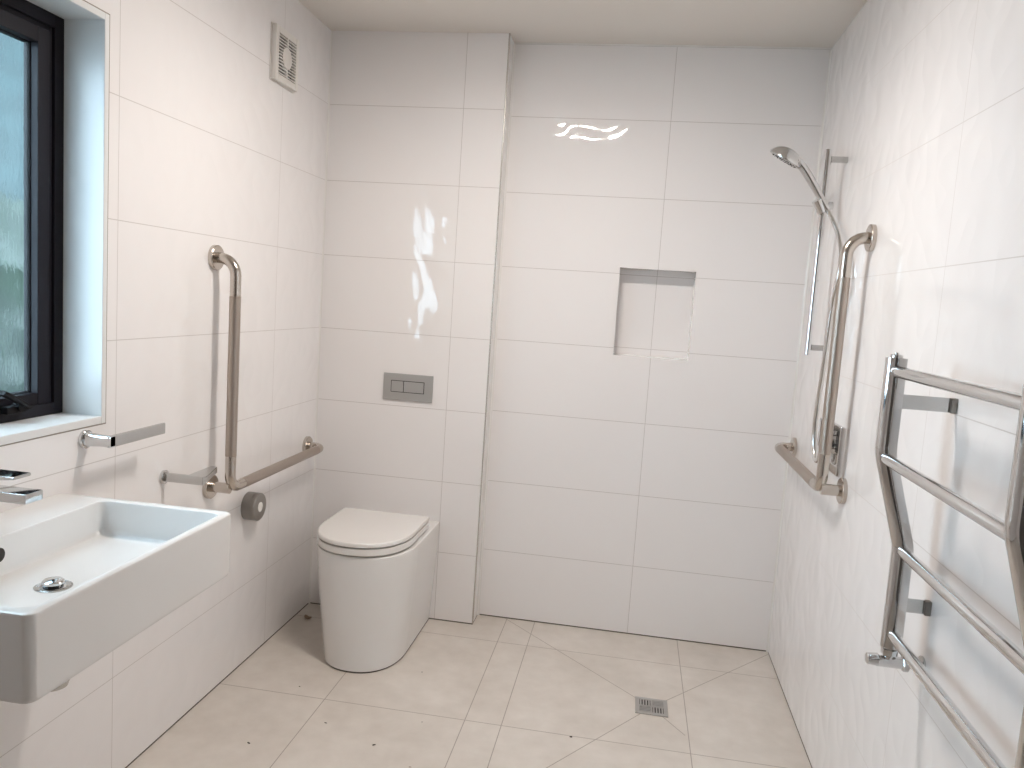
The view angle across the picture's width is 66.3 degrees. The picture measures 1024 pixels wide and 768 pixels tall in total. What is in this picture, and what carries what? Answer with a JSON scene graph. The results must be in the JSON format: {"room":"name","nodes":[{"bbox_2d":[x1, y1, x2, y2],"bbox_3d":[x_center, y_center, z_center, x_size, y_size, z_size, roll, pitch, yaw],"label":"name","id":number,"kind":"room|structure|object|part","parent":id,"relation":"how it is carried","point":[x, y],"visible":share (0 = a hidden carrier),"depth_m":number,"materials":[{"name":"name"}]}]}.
{"room":"accessible bathroom","nodes":[
{"label":"accessible bathroom","id":0,"kind":"room"},
{"bbox_2d":[0,0,330,767],"bbox_3d":[-1.167,-0.061,1.462,0.160,2.380,3.907,5,6,9],"label":"wall","id":1,"kind":"structure","parent":0,"point":[206,149],"depth_m":2.35,"materials":[{"name":"tile"}]},
{"bbox_2d":[0,0,109,446],"bbox_3d":[-1.142,-0.349,1.452,0.157,0.988,0.977,5,6,9],"label":"window","id":2,"kind":"structure","parent":1,"relation":"in","point":[55,54],"depth_m":1.87,"materials":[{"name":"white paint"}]},
{"bbox_3d":[-1.203,-0.346,1.462,0.006,0.808,0.780,5,6,9],"label":"pane","id":3,"kind":"part","parent":2,"relation":"part of","materials":[{"name":"clear glass"}]},
{"bbox_3d":[-1.129,0.036,1.782,0.020,0.052,0.087,4,6,6],"label":"latch lever","id":4,"kind":"part","parent":2,"relation":"part of","materials":[{"name":"black plastic"}]},
{"bbox_3d":[-1.195,-0.345,1.461,0.040,0.885,0.857,5,6,9],"label":"sash","id":5,"kind":"part","parent":2,"relation":"part of","materials":[{"name":"black metal"}]},
{"bbox_3d":[-1.194,-0.355,1.460,0.050,0.947,0.939,5,6,9],"label":"frame","id":6,"kind":"part","parent":2,"relation":"part of","materials":[{"name":"black metal"}]},
{"bbox_2d":[0,493,230,703],"bbox_3d":[-0.899,0.441,1.521,0.434,0.284,0.605,5,6,9],"label":"basin","id":7,"kind":"object","parent":1,"relation":"attached to","point":[81,576],"visible":1,"depth_m":1.52,"materials":[{"name":"white ceramic"}]},
{"bbox_2d":[0,469,42,504],"bbox_3d":[-0.984,0.230,1.502,0.157,0.126,0.046,5,6,9],"label":"mixer","id":8,"kind":"object","parent":7,"relation":"on","point":[8,494],"visible":1,"depth_m":1.48,"materials":[{"name":"silver metal"}]},
{"bbox_3d":[-0.993,0.174,1.497,0.132,0.014,0.044,5,6,9],"label":"lever","id":9,"kind":"part","parent":8,"relation":"part of","materials":[{"name":"silver metal"}]},
{"bbox_3d":[-0.973,0.209,1.498,0.137,0.020,0.045,5,6,9],"label":"spout","id":10,"kind":"part","parent":8,"relation":"part of","materials":[{"name":"silver metal"}]},
{"bbox_2d":[78,423,164,447],"bbox_3d":[-0.984,0.127,1.991,0.075,0.045,0.240,5,6,9],"label":"towel holder","id":11,"kind":"object","parent":1,"relation":"attached to","point":[86,438],"visible":1,"depth_m":1.91,"materials":[{"name":"silver metal"}]},
{"bbox_3d":[-0.996,0.136,1.895,0.069,0.035,0.030,5,6,9],"label":"arm","id":12,"kind":"part","parent":11,"relation":"part of","materials":[{"name":"silver metal"}]},
{"bbox_2d":[159,466,216,485],"bbox_3d":[-0.924,0.265,2.291,0.126,0.040,0.162,5,6,9],"label":"holder","id":13,"kind":"object","parent":1,"relation":"attached to","point":[203,476],"visible":1,"depth_m":2.23,"materials":[{"name":"silver metal"}]},
{"bbox_3d":[-0.931,0.270,2.230,0.120,0.024,0.014,5,6,9],"label":"arm","id":14,"kind":"part","parent":13,"relation":"part of","materials":[{"name":"silver metal"}]},
{"bbox_2d":[241,492,265,520],"bbox_3d":[-0.907,0.430,2.757,0.049,0.098,0.098,5,6,9],"label":"toilet roll","id":15,"kind":"object","parent":1,"relation":"attached to","point":[253,505],"visible":1,"depth_m":2.73,"materials":[{"name":"grey"}]},
{"bbox_2d":[202,245,322,498],"bbox_3d":[-0.837,-0.065,2.812,0.089,0.797,0.823,5,6,9],"label":"grab rail","id":16,"kind":"object","parent":1,"relation":"attached to","point":[217,258],"visible":1,"depth_m":2.44,"materials":[{"name":"silver metal"}]},
{"bbox_2d":[269,21,298,92],"bbox_3d":[-0.793,-1.137,2.742,0.021,0.188,0.188,5,6,9],"label":"air vent","id":17,"kind":"object","parent":1,"relation":"in","point":[284,47],"visible":1,"depth_m":2.72,"materials":[{"name":"white plastic"}]},
{"bbox_2d":[310,31,513,623],"bbox_3d":[-0.422,-0.216,3.342,0.724,2.380,0.268,5,6,9],"label":"wall","id":18,"kind":"structure","parent":0,"point":[416,120],"depth_m":3.19,"materials":[{"name":"tile"}]},
{"bbox_2d":[308,30,332,603],"bbox_3d":[-0.797,-0.232,3.261,0.006,2.380,0.006,5,6,9],"label":"trim","id":19,"kind":"structure","parent":18,"relation":"attached to","point":[330,69],"depth_m":3.25,"materials":[{"name":"white plastic"}]},
{"bbox_2d":[383,372,433,402],"bbox_3d":[-0.428,0.015,3.224,0.210,0.110,0.011,5,6,9],"label":"flush plate","id":20,"kind":"object","parent":18,"relation":"attached to","point":[396,386],"visible":1,"depth_m":3.22,"materials":[{"name":"grey metal"}]},
{"bbox_2d":[472,33,510,623],"bbox_3d":[-0.087,-0.175,3.157,0.006,2.376,0.006,5,6,9],"label":"trim","id":21,"kind":"structure","parent":18,"relation":"attached to","point":[509,33],"depth_m":3.15,"materials":[{"name":"silver metal"}]},
{"bbox_2d":[477,44,515,614],"bbox_3d":[-0.067,-0.183,3.258,0.008,2.380,0.008,5,6,9],"label":"trim","id":22,"kind":"structure","parent":18,"relation":"attached to","point":[514,48],"depth_m":3.25,"materials":[{"name":"white plastic"}]},
{"bbox_2d":[127,603,811,767],"bbox_3d":[-0.217,1.255,1.440,2.256,0.100,4.227,5,6,9],"label":"floor","id":23,"kind":"structure","parent":0,"point":[489,692],"depth_m":2.64,"materials":[{"name":"tile"}]},
{"bbox_2d":[317,508,439,672],"bbox_3d":[-0.540,0.767,3.041,0.374,0.479,0.548,5,6,9],"label":"toilet","id":24,"kind":"object","parent":23,"relation":"on","point":[376,569],"visible":1,"depth_m":2.82,"materials":[{"name":"white ceramic"}]},
{"bbox_3d":[-0.541,0.570,2.960,0.358,0.026,0.423,5,6,9],"label":"seat","id":25,"kind":"part","parent":24,"relation":"part of","materials":[{"name":"white plastic"}]},
{"bbox_3d":[-0.539,0.544,2.956,0.358,0.017,0.425,5,6,9],"label":"lid","id":26,"kind":"part","parent":24,"relation":"part of","materials":[{"name":"white plastic"}]},
{"bbox_2d":[635,696,667,717],"bbox_3d":[0.480,1.112,2.702,0.110,0.004,0.110,5,6,9],"label":"floor drain","id":27,"kind":"object","parent":23,"relation":"on","point":[648,706],"visible":1,"depth_m":2.70,"materials":[{"name":"grey metal"}]},
{"bbox_2d":[298,0,866,47],"bbox_3d":[-0.053,-1.205,1.172,2.256,0.100,4.227,5,6,9],"label":"ceiling","id":28,"kind":"structure","parent":0,"point":[770,23],"depth_m":2.83,"materials":[{"name":"white paint"}]},
{"bbox_2d":[480,44,828,651],"bbox_3d":[0.540,-0.142,3.251,1.212,2.380,0.160,5,6,9],"label":"wall","id":29,"kind":"structure","parent":0,"point":[656,241],"depth_m":3.17,"materials":[{"name":"tile"}]},
{"bbox_2d":[514,42,831,49],"bbox_3d":[0.605,-1.311,3.041,1.212,0.006,0.006,5,6,9],"label":"trim","id":30,"kind":"structure","parent":29,"relation":"attached to","point":[530,43],"depth_m":3.04,"materials":[{"name":"white plastic"}]},
{"bbox_2d":[766,49,831,651],"bbox_3d":[1.121,-0.084,3.079,0.007,2.380,0.007,5,6,9],"label":"trim","id":31,"kind":"structure","parent":29,"relation":"attached to","point":[830,51],"depth_m":3.07,"materials":[{"name":"white plastic"}]},
{"bbox_2d":[768,0,1023,767],"bbox_3d":[0.910,0.103,1.228,0.160,2.380,4.067,5,6,9],"label":"wall","id":32,"kind":"structure","parent":0,"point":[925,100],"depth_m":1.81,"materials":[{"name":"tile"}]},
{"bbox_2d":[775,224,876,503],"bbox_3d":[1.014,-0.088,2.623,0.083,0.810,0.804,5,6,9],"label":"grab rail","id":33,"kind":"object","parent":32,"relation":"attached to","point":[787,451],"visible":1,"depth_m":2.26,"materials":[{"name":"silver metal"}]},
{"bbox_2d":[804,149,848,354],"bbox_3d":[1.028,-0.434,2.610,0.107,0.678,0.047,3,6,-12],"label":"shower rail","id":34,"kind":"object","parent":32,"relation":"attached to","point":[818,204],"visible":0.87,"depth_m":2.60,"materials":[{"name":"silver metal"}]},
{"bbox_2d":[770,146,829,210],"bbox_3d":[0.947,-0.675,2.579,0.209,0.205,0.114,5,6,9],"label":"shower","id":35,"kind":"object","parent":34,"relation":"attached to","point":[787,155],"visible":1,"depth_m":2.56,"materials":[{"name":"silver metal"}]},
{"bbox_3d":[0.978,-0.662,2.576,0.144,0.182,0.028,5,6,9],"label":"handle","id":36,"kind":"part","parent":35,"relation":"part of","materials":[{"name":"silver metal"}]},
{"bbox_2d":[811,209,843,462],"bbox_3d":[0.999,-0.160,2.505,0.030,0.817,0.240,5,6,8],"label":"shower hose","id":37,"kind":"object","parent":35,"relation":"hanging from","point":[829,212],"visible":0.84,"depth_m":2.46,"materials":[{"name":"silver metal"}]},
{"bbox_3d":[1.020,-0.435,2.615,0.022,0.678,0.022,5,6,9],"label":"rail","id":38,"kind":"part","parent":34,"relation":"part of","materials":[{"name":"silver metal"}]},
{"bbox_2d":[817,418,844,476],"bbox_3d":[0.973,0.189,2.421,0.058,0.164,0.150,5,6,9],"label":"shower mixer","id":39,"kind":"object","parent":32,"relation":"attached to","point":[839,431],"visible":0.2,"depth_m":2.37,"materials":[{"name":"silver metal"}]},
{"bbox_3d":[0.953,0.149,2.420,0.012,0.087,0.022,5,6,9],"label":"lever","id":40,"kind":"part","parent":39,"relation":"part of","materials":[{"name":"silver metal"}]},
{"bbox_3d":[0.972,0.184,2.421,0.033,0.060,0.060,5,6,9],"label":"lever","id":41,"kind":"part","parent":39,"relation":"part of","materials":[{"name":"silver metal"}]},
{"bbox_3d":[0.994,0.197,2.418,0.014,0.151,0.150,5,6,9],"label":"wall plate","id":42,"kind":"part","parent":39,"relation":"part of","materials":[{"name":"silver metal"}]},
{"bbox_3d":[0.981,0.180,2.367,0.001,0.054,0.028,5,6,9],"label":"dark panel","id":43,"kind":"part","parent":39,"relation":"part of","materials":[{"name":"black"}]},
{"bbox_2d":[865,353,1023,767],"bbox_3d":[0.755,0.297,1.319,0.142,0.661,0.610,5,6,9],"label":"heated towel rail","id":44,"kind":"object","parent":32,"relation":"attached to","point":[893,400],"visible":1,"depth_m":1.42,"materials":[{"name":"silver metal"}]}
]}

